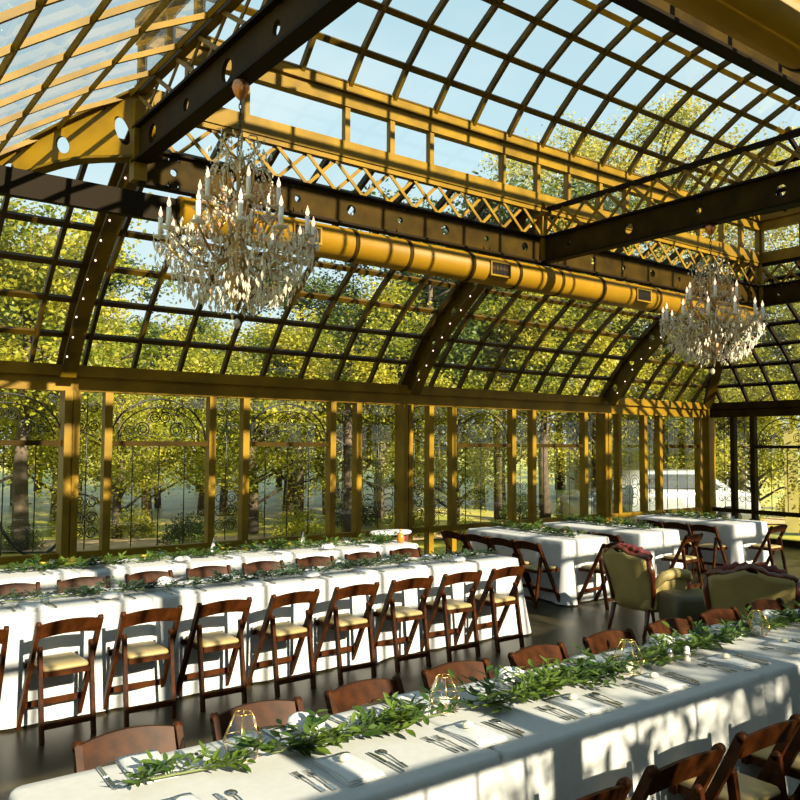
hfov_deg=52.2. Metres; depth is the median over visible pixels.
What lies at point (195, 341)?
tree
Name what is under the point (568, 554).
tablecloth
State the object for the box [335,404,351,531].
window
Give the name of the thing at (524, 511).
shrub
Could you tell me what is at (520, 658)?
folding chair
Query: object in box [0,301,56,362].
tree
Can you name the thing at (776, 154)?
tree
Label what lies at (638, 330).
tree
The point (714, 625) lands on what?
napkin
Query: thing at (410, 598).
tablecloth
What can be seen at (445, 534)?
folding chair
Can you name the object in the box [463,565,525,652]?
folding chair
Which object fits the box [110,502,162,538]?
shrub
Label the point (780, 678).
tablecloth
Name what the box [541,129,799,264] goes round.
roof truss
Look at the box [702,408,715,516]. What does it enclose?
trim
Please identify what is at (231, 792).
spoon
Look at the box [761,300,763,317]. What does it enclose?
candle
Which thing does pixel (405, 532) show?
table
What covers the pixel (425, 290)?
tree
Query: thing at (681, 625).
folding chair
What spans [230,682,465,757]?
leaf garland
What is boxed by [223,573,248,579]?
napkin
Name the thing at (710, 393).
rib
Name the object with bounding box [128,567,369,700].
tablecloth
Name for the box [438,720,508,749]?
napkin
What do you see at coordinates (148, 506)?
tree
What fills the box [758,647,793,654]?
fork
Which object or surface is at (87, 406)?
window
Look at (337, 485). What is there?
tree
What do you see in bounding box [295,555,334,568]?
folding chair
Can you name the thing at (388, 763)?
knife
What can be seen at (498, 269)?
vent
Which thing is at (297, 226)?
grille
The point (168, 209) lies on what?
candle
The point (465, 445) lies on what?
window
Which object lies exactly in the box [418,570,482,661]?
folding chair
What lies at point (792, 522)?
fence
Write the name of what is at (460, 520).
shrub
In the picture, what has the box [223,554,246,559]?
napkin
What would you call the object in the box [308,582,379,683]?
folding chair
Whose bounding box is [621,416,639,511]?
window
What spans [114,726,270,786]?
leaf garland
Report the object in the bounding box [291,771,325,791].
fork
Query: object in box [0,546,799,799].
floor
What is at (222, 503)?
tree
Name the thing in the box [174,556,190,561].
napkin
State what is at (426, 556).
napkin
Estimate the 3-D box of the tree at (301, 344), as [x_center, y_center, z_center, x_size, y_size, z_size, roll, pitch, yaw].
[-1.028,0.033,18.569,6.205,6.014,5.281,1,-3,-12]
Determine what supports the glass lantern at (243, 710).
on the tablecloth at (434, 771)
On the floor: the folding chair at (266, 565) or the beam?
the folding chair at (266, 565)
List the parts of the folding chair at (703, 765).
leg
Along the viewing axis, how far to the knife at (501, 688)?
3.84 m
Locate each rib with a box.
[0,88,165,173]
[56,103,154,377]
[404,202,551,395]
[604,255,749,405]
[703,266,754,408]
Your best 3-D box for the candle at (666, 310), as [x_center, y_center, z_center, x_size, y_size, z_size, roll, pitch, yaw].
[2.710,-0.901,8.290,0.028,0.182,0.028,3,-4,-37]
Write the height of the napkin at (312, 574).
0.061 m
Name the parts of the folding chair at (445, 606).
leg, seat frame, leg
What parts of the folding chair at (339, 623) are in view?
leg, seat frame, leg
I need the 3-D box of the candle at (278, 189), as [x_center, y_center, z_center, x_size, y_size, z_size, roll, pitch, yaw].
[-0.807,-1.387,5.427,0.032,0.198,0.032,3,-4,-37]
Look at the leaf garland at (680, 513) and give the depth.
13.02 m
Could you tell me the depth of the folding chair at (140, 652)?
5.65 m
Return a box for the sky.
[176,0,799,215]
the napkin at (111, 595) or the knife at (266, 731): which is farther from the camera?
the napkin at (111, 595)
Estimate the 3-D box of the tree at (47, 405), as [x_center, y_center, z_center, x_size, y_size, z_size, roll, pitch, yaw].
[-12.184,0.282,26.383,7.104,6.269,7.208,1,-3,-20]
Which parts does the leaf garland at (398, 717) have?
stem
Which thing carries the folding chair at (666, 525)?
on the floor
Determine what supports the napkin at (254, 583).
on the tablecloth at (227, 622)
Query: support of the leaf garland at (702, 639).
on the tablecloth at (780, 678)
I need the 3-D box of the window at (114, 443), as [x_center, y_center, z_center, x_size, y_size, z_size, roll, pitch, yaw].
[-2.956,1.127,10.030,1.310,2.380,0.093,3,-4,-37]
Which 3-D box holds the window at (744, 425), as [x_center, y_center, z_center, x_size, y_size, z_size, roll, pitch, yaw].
[6.926,1.530,16.389,0.048,2.380,0.430,3,-4,-37]
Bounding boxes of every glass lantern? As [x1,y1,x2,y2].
[223,709,261,761]
[429,673,459,712]
[613,639,643,674]
[744,610,769,636]
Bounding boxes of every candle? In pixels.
[158,207,162,234]
[166,196,170,224]
[196,189,200,218]
[198,180,201,205]
[205,167,209,194]
[238,189,242,217]
[246,166,250,193]
[276,177,280,203]
[278,195,283,223]
[298,226,301,250]
[305,205,309,232]
[311,216,315,242]
[438,696,448,709]
[623,662,632,672]
[662,308,664,322]
[665,303,667,319]
[682,300,684,315]
[688,283,691,298]
[707,296,709,313]
[713,280,716,295]
[733,296,736,312]
[735,280,738,296]
[753,298,756,314]
[753,627,760,634]
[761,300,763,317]
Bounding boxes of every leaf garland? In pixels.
[0,531,397,571]
[0,548,500,604]
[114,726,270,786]
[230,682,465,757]
[442,642,656,712]
[485,519,586,536]
[557,512,660,528]
[615,600,799,666]
[640,508,739,520]
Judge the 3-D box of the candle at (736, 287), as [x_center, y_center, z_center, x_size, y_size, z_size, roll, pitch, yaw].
[3.371,-1.113,8.171,0.028,0.182,0.028,3,-4,-37]
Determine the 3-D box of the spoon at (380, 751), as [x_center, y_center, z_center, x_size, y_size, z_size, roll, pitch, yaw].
[-0.027,1.299,2.965,0.034,0.008,0.190,2,-4,-33]
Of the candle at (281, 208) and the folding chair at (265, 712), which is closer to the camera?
the folding chair at (265, 712)
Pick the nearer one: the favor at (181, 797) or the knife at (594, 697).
the favor at (181, 797)
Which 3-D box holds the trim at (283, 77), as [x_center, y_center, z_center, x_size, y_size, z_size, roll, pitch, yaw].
[1.789,-2.799,10.302,10.220,0.780,0.120,3,-4,-37]
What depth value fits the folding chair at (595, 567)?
9.62 m
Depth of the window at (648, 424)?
15.93 m
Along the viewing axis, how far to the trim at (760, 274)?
13.26 m
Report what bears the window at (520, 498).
in the wall at (109, 381)
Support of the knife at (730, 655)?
on the tablecloth at (780, 678)
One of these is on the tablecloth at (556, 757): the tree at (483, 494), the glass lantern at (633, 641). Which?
the glass lantern at (633, 641)
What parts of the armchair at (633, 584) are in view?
leg, carved frame, seat, leg, leg, panel, armrest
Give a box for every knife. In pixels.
[96,766,117,789]
[214,793,227,799]
[262,729,288,745]
[367,752,404,772]
[479,680,506,690]
[482,721,522,737]
[584,694,622,707]
[661,673,699,684]
[730,655,768,664]
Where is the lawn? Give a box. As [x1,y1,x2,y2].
[1,518,799,551]
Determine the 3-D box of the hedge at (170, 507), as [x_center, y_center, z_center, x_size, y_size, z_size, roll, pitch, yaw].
[2.007,1.796,13.921,120.000,2.045,120.000,3,-4,-37]
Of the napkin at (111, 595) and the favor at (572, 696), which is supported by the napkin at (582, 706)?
the favor at (572, 696)
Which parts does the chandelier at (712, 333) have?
arm, arm, arm, arm, arm, crown arm, crown arm, chain, central stem, arm, crown arm, arm, crown arm, arm, arm, arm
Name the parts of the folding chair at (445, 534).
leg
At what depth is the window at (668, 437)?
16.47 m
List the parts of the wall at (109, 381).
post, post, post, post, sill rail, post, post, post, post, post, post, post, post, post, post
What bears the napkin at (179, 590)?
on the tablecloth at (227, 622)
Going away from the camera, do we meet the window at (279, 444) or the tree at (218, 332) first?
the window at (279, 444)
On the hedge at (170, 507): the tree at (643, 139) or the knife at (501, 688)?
the tree at (643, 139)
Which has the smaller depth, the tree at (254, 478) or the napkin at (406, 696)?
the napkin at (406, 696)
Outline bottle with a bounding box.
[397,529,403,542]
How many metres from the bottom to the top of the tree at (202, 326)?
6.444 m
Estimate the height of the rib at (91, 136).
2.427 m
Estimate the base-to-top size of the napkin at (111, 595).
0.061 m
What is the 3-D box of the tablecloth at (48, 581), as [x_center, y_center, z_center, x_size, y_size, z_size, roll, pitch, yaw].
[-3.660,1.880,6.950,1.880,0.743,0.934,3,-4,-37]
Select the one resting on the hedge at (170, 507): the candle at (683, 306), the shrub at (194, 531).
the shrub at (194, 531)
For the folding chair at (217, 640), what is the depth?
5.98 m
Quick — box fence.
[779,431,799,532]
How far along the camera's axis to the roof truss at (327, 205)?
9.03 m
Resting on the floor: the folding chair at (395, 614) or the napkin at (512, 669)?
the folding chair at (395, 614)
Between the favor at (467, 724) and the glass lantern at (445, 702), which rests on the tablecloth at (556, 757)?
the glass lantern at (445, 702)
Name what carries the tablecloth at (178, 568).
on the banquet table
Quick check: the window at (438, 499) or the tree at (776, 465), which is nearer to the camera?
the window at (438, 499)
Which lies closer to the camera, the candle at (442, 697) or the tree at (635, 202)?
the candle at (442, 697)
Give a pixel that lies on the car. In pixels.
(685, 476)
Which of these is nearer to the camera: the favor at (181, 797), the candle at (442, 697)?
the favor at (181, 797)
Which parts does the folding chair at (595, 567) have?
seat frame, leg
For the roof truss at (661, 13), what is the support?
attached to the rib
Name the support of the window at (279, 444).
in the wall at (109, 381)
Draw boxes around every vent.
[292,222,321,245]
[489,260,510,278]
[635,287,651,303]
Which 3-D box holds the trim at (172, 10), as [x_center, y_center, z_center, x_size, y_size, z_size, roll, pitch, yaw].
[-0.983,-3.148,5.490,0.120,0.640,4.400,3,-4,-37]
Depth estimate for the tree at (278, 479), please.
35.36 m
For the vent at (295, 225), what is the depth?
7.99 m
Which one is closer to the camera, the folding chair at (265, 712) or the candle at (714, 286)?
the folding chair at (265, 712)
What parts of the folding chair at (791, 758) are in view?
seat frame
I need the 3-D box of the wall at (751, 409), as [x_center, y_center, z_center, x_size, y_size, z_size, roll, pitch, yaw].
[9.407,1.270,13.052,0.210,2.800,9.900,3,-4,-37]
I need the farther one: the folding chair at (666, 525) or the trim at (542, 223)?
the folding chair at (666, 525)
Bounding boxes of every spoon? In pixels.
[226,789,242,799]
[377,749,407,767]
[491,719,524,733]
[591,692,622,704]
[668,672,699,681]
[736,654,767,661]
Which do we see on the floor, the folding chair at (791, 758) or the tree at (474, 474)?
the folding chair at (791, 758)
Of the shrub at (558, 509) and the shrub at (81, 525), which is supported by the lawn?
the shrub at (558, 509)
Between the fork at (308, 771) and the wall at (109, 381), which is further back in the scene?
the wall at (109, 381)
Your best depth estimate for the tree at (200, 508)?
22.70 m
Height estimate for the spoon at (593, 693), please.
0.008 m
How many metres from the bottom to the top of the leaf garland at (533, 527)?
0.157 m
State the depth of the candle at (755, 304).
7.94 m
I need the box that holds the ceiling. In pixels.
[0,0,799,402]
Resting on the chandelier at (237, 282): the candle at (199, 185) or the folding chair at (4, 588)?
the candle at (199, 185)
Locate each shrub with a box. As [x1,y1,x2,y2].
[2,522,45,552]
[46,498,98,536]
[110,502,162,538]
[155,511,216,551]
[219,496,268,529]
[265,504,324,545]
[335,492,380,527]
[380,500,440,537]
[457,517,475,545]
[496,489,539,520]
[553,489,576,516]
[743,502,770,521]
[774,488,799,516]
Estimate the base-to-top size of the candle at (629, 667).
0.047 m
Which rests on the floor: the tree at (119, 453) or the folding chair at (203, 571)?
the folding chair at (203, 571)
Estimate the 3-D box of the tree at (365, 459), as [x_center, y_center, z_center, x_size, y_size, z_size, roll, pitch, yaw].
[-0.640,0.736,23.040,6.099,5.113,6.011,2,-4,-26]
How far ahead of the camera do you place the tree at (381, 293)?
35.41 m
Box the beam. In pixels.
[0,165,179,224]
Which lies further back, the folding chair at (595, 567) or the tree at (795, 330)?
the tree at (795, 330)
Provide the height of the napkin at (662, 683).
0.025 m
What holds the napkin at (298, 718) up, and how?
on the tablecloth at (434, 771)
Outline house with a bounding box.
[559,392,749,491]
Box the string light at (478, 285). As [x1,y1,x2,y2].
[417,285,478,382]
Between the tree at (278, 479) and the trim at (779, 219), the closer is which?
the trim at (779, 219)
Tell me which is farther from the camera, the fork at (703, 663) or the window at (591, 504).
the window at (591, 504)
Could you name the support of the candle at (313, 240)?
on the chandelier at (237, 282)
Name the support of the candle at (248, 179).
on the chandelier at (237, 282)
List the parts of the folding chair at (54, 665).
leg, seat frame, leg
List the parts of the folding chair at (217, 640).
leg, seat frame, leg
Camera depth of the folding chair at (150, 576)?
7.22 m
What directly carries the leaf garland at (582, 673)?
on the tablecloth at (556, 757)
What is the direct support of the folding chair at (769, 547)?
on the floor
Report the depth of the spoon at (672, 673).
4.04 m
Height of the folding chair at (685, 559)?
0.778 m
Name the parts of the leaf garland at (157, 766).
stem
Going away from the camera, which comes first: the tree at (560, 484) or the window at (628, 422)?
the window at (628, 422)
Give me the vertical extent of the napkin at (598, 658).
0.025 m
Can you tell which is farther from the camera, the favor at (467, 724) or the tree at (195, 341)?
the tree at (195, 341)
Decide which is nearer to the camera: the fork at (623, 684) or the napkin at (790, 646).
the fork at (623, 684)
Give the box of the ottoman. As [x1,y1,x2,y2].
[659,589,706,635]
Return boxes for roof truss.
[131,0,359,164]
[136,122,763,306]
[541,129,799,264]
[609,0,799,97]
[760,257,799,306]
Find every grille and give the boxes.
[296,225,318,241]
[492,262,508,275]
[638,289,649,300]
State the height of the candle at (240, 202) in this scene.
0.198 m
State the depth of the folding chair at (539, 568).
9.65 m
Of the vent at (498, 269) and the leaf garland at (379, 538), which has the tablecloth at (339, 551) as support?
the leaf garland at (379, 538)
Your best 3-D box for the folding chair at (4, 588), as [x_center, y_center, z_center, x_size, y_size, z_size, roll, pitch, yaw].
[-3.009,1.859,6.389,0.420,0.778,0.447,3,-4,-37]
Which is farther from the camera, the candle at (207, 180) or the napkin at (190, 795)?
the candle at (207, 180)
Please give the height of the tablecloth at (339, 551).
0.744 m
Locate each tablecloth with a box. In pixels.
[0,566,79,598]
[0,587,159,729]
[8,704,507,799]
[67,550,271,590]
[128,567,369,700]
[247,539,417,568]
[334,552,530,662]
[401,646,768,799]
[465,526,610,604]
[542,520,682,577]
[635,513,770,569]
[644,609,799,795]
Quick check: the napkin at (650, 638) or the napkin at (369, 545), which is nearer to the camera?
the napkin at (650, 638)
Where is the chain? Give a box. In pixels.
[0,527,55,554]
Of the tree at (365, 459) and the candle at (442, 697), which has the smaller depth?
the candle at (442, 697)
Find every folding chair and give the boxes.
[0,582,40,596]
[0,626,8,700]
[15,614,103,745]
[57,576,110,592]
[72,721,185,772]
[101,605,182,727]
[125,570,173,586]
[176,597,251,712]
[186,565,231,579]
[210,696,304,741]
[242,560,283,574]
[246,589,319,697]
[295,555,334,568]
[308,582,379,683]
[324,675,404,714]
[344,551,380,562]
[373,576,433,672]
[389,547,422,558]
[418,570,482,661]
[421,658,493,692]
[440,530,468,554]
[463,533,491,552]
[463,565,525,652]
[487,536,533,596]
[508,642,568,670]
[512,540,561,608]
[569,530,591,534]
[576,776,631,799]
[577,541,624,609]
[582,628,637,654]
[592,532,620,541]
[626,742,725,799]
[637,519,663,527]
[646,616,694,635]
[661,533,702,588]
[662,521,703,572]
[668,713,799,799]
[689,524,728,576]
[698,607,741,625]
[741,727,799,799]
[745,598,786,617]
[748,525,787,572]
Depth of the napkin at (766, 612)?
5.38 m
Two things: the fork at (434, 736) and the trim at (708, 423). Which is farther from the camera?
the trim at (708, 423)
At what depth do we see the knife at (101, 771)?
2.78 m
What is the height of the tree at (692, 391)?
6.141 m
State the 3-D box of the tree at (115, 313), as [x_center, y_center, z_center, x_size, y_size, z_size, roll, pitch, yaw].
[-10.251,0.090,28.870,7.215,6.933,6.141,-1,-4,26]
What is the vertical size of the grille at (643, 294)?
0.140 m
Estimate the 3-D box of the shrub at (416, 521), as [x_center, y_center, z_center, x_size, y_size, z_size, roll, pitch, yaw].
[0.257,2.583,17.964,1.351,0.913,1.280,-2,-4,34]
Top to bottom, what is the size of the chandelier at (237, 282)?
1.684 m
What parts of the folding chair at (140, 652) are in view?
leg, seat frame, leg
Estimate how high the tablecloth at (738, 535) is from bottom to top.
0.744 m
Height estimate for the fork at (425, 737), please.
0.009 m
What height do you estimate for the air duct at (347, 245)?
0.698 m
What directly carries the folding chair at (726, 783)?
on the floor
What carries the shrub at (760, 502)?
on the lawn
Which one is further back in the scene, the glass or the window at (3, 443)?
the window at (3, 443)
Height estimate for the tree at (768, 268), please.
8.902 m
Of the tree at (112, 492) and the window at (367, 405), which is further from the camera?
the tree at (112, 492)
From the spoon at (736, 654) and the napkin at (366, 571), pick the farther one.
the napkin at (366, 571)
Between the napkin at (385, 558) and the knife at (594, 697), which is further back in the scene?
the napkin at (385, 558)
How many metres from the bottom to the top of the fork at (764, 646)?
0.009 m
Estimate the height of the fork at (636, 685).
0.009 m
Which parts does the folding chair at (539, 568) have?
leg, leg, seat frame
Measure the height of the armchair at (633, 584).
0.917 m
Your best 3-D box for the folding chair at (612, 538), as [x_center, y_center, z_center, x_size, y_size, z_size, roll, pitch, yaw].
[2.818,2.127,10.697,0.447,0.778,0.420,3,-4,-37]
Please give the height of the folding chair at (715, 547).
0.778 m
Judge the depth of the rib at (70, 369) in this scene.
8.61 m
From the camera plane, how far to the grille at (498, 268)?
9.56 m
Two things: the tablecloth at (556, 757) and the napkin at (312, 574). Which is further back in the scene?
the napkin at (312, 574)
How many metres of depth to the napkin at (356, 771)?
2.83 m
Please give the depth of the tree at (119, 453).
17.26 m
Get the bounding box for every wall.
[0,360,706,564]
[710,399,799,547]
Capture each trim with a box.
[129,100,146,183]
[135,0,218,85]
[141,28,761,262]
[536,206,548,260]
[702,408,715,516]
[754,262,765,303]
[759,207,799,262]
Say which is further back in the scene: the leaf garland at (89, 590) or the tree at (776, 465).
the tree at (776, 465)
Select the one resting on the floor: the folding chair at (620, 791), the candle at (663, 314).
the folding chair at (620, 791)
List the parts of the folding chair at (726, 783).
seat frame, leg, leg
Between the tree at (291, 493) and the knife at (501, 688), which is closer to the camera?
the knife at (501, 688)
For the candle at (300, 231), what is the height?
0.198 m
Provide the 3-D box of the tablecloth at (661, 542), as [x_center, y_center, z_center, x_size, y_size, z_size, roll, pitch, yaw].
[2.959,2.173,11.632,1.080,0.744,2.035,3,-4,-37]
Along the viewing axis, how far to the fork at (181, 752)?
2.94 m
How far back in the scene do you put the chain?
9.72 m
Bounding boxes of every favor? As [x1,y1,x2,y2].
[175,796,189,799]
[338,753,351,761]
[462,721,473,728]
[568,693,577,699]
[649,672,658,677]
[721,653,729,657]
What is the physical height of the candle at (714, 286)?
0.182 m
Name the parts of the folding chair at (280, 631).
leg, seat frame, leg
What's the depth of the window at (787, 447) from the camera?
15.84 m
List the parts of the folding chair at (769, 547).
seat frame, leg, leg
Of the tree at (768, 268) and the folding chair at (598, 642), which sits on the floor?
the folding chair at (598, 642)
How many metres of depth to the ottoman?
7.79 m
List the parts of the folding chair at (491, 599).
leg, seat frame, leg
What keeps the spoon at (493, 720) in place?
on the tablecloth at (556, 757)
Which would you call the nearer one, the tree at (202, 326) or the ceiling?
the ceiling
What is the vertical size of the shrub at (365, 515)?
0.957 m
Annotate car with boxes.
[560,469,760,523]
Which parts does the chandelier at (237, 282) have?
arm, arm, arm, arm, arm, arm, arm, crown arm, crown arm, crown arm, crown arm, arm, crown arm, central stem, arm, chain, crown arm, arm, crown arm, crown arm, arm, crown arm, crown arm, arm, arm, arm, arm, arm, arm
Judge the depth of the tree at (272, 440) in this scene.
23.55 m
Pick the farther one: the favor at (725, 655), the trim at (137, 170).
the trim at (137, 170)
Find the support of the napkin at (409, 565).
on the tablecloth at (410, 598)
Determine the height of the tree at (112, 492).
6.684 m
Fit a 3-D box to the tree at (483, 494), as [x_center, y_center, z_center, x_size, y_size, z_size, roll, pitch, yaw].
[2.779,-1.159,28.327,9.019,9.511,7.676,0,-3,11]
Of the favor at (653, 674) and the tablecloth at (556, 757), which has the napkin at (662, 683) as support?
the favor at (653, 674)
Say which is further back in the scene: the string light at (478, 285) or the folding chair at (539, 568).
the string light at (478, 285)
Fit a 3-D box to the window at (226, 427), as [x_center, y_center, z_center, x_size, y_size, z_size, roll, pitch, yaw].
[-2.254,1.161,10.576,0.470,2.380,0.048,3,-4,-37]
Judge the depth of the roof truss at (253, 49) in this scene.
5.79 m
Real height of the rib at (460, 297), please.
2.393 m
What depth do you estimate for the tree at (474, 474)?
18.12 m
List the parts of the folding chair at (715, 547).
leg, seat frame, leg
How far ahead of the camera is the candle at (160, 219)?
5.32 m
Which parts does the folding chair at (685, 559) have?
seat frame, leg, leg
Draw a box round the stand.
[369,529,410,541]
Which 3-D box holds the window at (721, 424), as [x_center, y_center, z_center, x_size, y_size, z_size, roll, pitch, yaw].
[6.657,1.548,16.748,0.048,2.380,0.470,3,-4,-37]
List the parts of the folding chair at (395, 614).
leg, seat frame, leg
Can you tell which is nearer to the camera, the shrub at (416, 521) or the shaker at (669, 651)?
the shaker at (669, 651)
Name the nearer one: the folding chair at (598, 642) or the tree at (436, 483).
the folding chair at (598, 642)
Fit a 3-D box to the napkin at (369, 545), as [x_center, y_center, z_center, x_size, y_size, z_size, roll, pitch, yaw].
[-0.342,1.639,9.216,0.158,0.025,0.250,2,-4,-35]
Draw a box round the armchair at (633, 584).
[602,543,692,637]
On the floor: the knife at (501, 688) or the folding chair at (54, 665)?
the folding chair at (54, 665)
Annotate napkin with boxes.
[16,602,48,611]
[44,568,70,574]
[101,591,123,599]
[107,563,132,569]
[115,749,178,785]
[157,576,175,584]
[162,792,201,799]
[170,586,198,594]
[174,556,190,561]
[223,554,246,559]
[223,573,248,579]
[239,579,270,586]
[271,550,294,554]
[286,712,324,733]
[303,571,320,577]
[313,751,386,787]
[321,544,334,549]
[351,568,379,574]
[359,543,380,547]
[380,558,401,563]
[391,691,451,714]
[400,563,427,568]
[421,554,443,558]
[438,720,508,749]
[450,556,465,561]
[498,666,527,683]
[546,693,611,717]
[570,654,622,664]
[628,673,690,692]
[649,634,674,647]
[702,654,760,671]
[708,624,751,636]
[761,609,783,620]
[762,639,799,652]
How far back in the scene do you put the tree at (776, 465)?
19.85 m
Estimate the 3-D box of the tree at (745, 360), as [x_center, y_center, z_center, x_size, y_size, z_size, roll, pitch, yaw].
[8.972,0.642,22.172,5.465,5.309,5.545,3,-4,-38]
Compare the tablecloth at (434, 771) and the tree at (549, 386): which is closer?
the tablecloth at (434, 771)
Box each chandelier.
[153,79,319,328]
[659,224,767,374]
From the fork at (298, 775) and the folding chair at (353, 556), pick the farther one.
the folding chair at (353, 556)
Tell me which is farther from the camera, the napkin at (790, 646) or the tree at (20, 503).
the tree at (20, 503)
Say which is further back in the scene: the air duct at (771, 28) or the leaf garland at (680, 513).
the leaf garland at (680, 513)
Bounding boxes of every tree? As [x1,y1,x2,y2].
[0,192,248,550]
[0,195,148,429]
[0,246,184,512]
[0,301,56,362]
[0,315,65,432]
[0,315,101,504]
[0,326,182,521]
[1,405,96,505]
[4,304,41,491]
[28,392,205,538]
[30,316,210,503]
[39,364,237,521]
[89,313,198,498]
[96,327,289,515]
[101,301,222,507]
[133,319,280,511]
[149,341,256,488]
[150,351,362,532]
[162,306,311,499]
[189,305,394,511]
[209,249,421,519]
[219,324,444,514]
[225,267,464,531]
[234,314,281,486]
[272,277,523,507]
[276,340,471,517]
[280,293,387,486]
[282,334,417,497]
[323,177,572,523]
[340,354,526,506]
[362,142,613,518]
[370,371,543,530]
[381,277,538,487]
[393,260,593,502]
[413,346,603,490]
[426,246,679,517]
[479,110,739,489]
[493,164,706,390]
[507,208,644,489]
[516,74,799,468]
[516,367,670,487]
[517,88,769,341]
[582,250,791,468]
[588,324,793,448]
[625,330,799,498]
[630,246,792,489]
[632,149,797,483]
[663,355,799,520]
[691,313,799,440]
[695,249,799,379]
[703,226,799,417]
[741,121,799,338]
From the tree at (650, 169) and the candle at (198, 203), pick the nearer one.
the candle at (198, 203)
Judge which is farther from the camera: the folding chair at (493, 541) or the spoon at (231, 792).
the folding chair at (493, 541)
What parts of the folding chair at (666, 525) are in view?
leg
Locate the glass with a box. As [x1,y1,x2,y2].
[40,594,49,604]
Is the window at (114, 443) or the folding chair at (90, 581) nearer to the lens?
the folding chair at (90, 581)
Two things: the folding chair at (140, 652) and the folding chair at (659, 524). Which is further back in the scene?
the folding chair at (659, 524)
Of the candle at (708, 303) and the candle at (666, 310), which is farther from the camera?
the candle at (666, 310)
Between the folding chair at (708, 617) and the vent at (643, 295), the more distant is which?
the vent at (643, 295)
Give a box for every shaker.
[666,648,673,664]
[683,646,690,661]
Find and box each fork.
[177,750,200,767]
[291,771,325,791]
[304,769,336,789]
[329,717,350,728]
[422,736,459,752]
[433,735,468,750]
[535,706,570,719]
[544,705,578,718]
[620,683,656,694]
[628,683,662,693]
[696,663,731,672]
[703,663,737,671]
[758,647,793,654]
[764,646,798,653]
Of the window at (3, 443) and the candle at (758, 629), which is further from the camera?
the window at (3, 443)
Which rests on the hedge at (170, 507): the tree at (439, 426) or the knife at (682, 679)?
the tree at (439, 426)
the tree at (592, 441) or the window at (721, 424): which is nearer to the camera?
the window at (721, 424)
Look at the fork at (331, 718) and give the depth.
3.35 m
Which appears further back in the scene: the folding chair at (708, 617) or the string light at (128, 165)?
the string light at (128, 165)
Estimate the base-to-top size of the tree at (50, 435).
5.075 m
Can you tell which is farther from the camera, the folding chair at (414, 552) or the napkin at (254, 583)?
the folding chair at (414, 552)
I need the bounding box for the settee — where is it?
[702,561,799,625]
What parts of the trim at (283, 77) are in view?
post, post, post, post, post, post, post, post, post, post, post, post, post, post, post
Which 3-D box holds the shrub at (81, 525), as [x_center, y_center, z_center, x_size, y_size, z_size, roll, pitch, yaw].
[-7.046,2.550,17.928,1.325,0.895,1.254,1,-3,-6]
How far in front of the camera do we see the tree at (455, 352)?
20.47 m
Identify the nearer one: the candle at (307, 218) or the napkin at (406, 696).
the napkin at (406, 696)
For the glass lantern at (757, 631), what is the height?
0.145 m
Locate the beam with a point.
(14, 182)
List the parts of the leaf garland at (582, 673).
stem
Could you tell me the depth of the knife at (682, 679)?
3.97 m
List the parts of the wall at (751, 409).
post, post, sill rail, rail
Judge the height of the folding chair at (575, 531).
0.778 m
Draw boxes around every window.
[0,392,60,555]
[77,394,100,549]
[112,396,208,546]
[215,399,238,539]
[250,401,329,536]
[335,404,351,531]
[361,405,395,528]
[413,407,423,526]
[434,413,446,524]
[457,409,510,522]
[516,416,527,518]
[536,412,583,517]
[588,414,597,513]
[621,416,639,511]
[647,421,654,504]
[662,418,698,508]
[717,422,730,506]
[738,418,750,503]
[755,418,799,511]
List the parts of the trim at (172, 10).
post, rail, post, post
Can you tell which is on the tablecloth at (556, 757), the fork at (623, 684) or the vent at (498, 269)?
the fork at (623, 684)
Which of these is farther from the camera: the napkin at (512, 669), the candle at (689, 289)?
the candle at (689, 289)
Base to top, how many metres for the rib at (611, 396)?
2.393 m
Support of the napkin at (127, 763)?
on the tablecloth at (434, 771)
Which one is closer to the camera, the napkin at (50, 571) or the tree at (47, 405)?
the napkin at (50, 571)
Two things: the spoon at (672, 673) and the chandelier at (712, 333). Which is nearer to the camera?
the spoon at (672, 673)
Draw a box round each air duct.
[175,196,760,326]
[663,0,799,73]
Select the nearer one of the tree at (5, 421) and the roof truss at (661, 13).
the roof truss at (661, 13)
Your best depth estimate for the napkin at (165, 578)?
6.60 m
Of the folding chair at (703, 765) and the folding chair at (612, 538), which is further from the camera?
the folding chair at (612, 538)
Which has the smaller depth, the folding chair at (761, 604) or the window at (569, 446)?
the folding chair at (761, 604)
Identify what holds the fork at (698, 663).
on the tablecloth at (556, 757)
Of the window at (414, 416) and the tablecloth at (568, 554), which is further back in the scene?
the window at (414, 416)
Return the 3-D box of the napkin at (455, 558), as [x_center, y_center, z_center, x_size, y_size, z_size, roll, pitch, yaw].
[0.570,1.555,8.003,0.166,0.061,0.141,3,-4,-37]
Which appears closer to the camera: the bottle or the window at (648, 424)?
the bottle
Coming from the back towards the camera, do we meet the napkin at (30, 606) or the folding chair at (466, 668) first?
the napkin at (30, 606)
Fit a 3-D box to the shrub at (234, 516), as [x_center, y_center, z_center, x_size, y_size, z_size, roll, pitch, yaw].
[-3.803,2.695,19.738,1.172,0.836,1.238,-1,-4,29]
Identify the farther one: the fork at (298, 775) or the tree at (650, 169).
the tree at (650, 169)
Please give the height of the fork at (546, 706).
0.009 m
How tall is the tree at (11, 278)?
7.304 m
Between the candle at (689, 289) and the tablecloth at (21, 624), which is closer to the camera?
the tablecloth at (21, 624)
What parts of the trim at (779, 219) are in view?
post, rail, rail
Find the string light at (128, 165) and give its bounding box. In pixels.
[65,165,128,363]

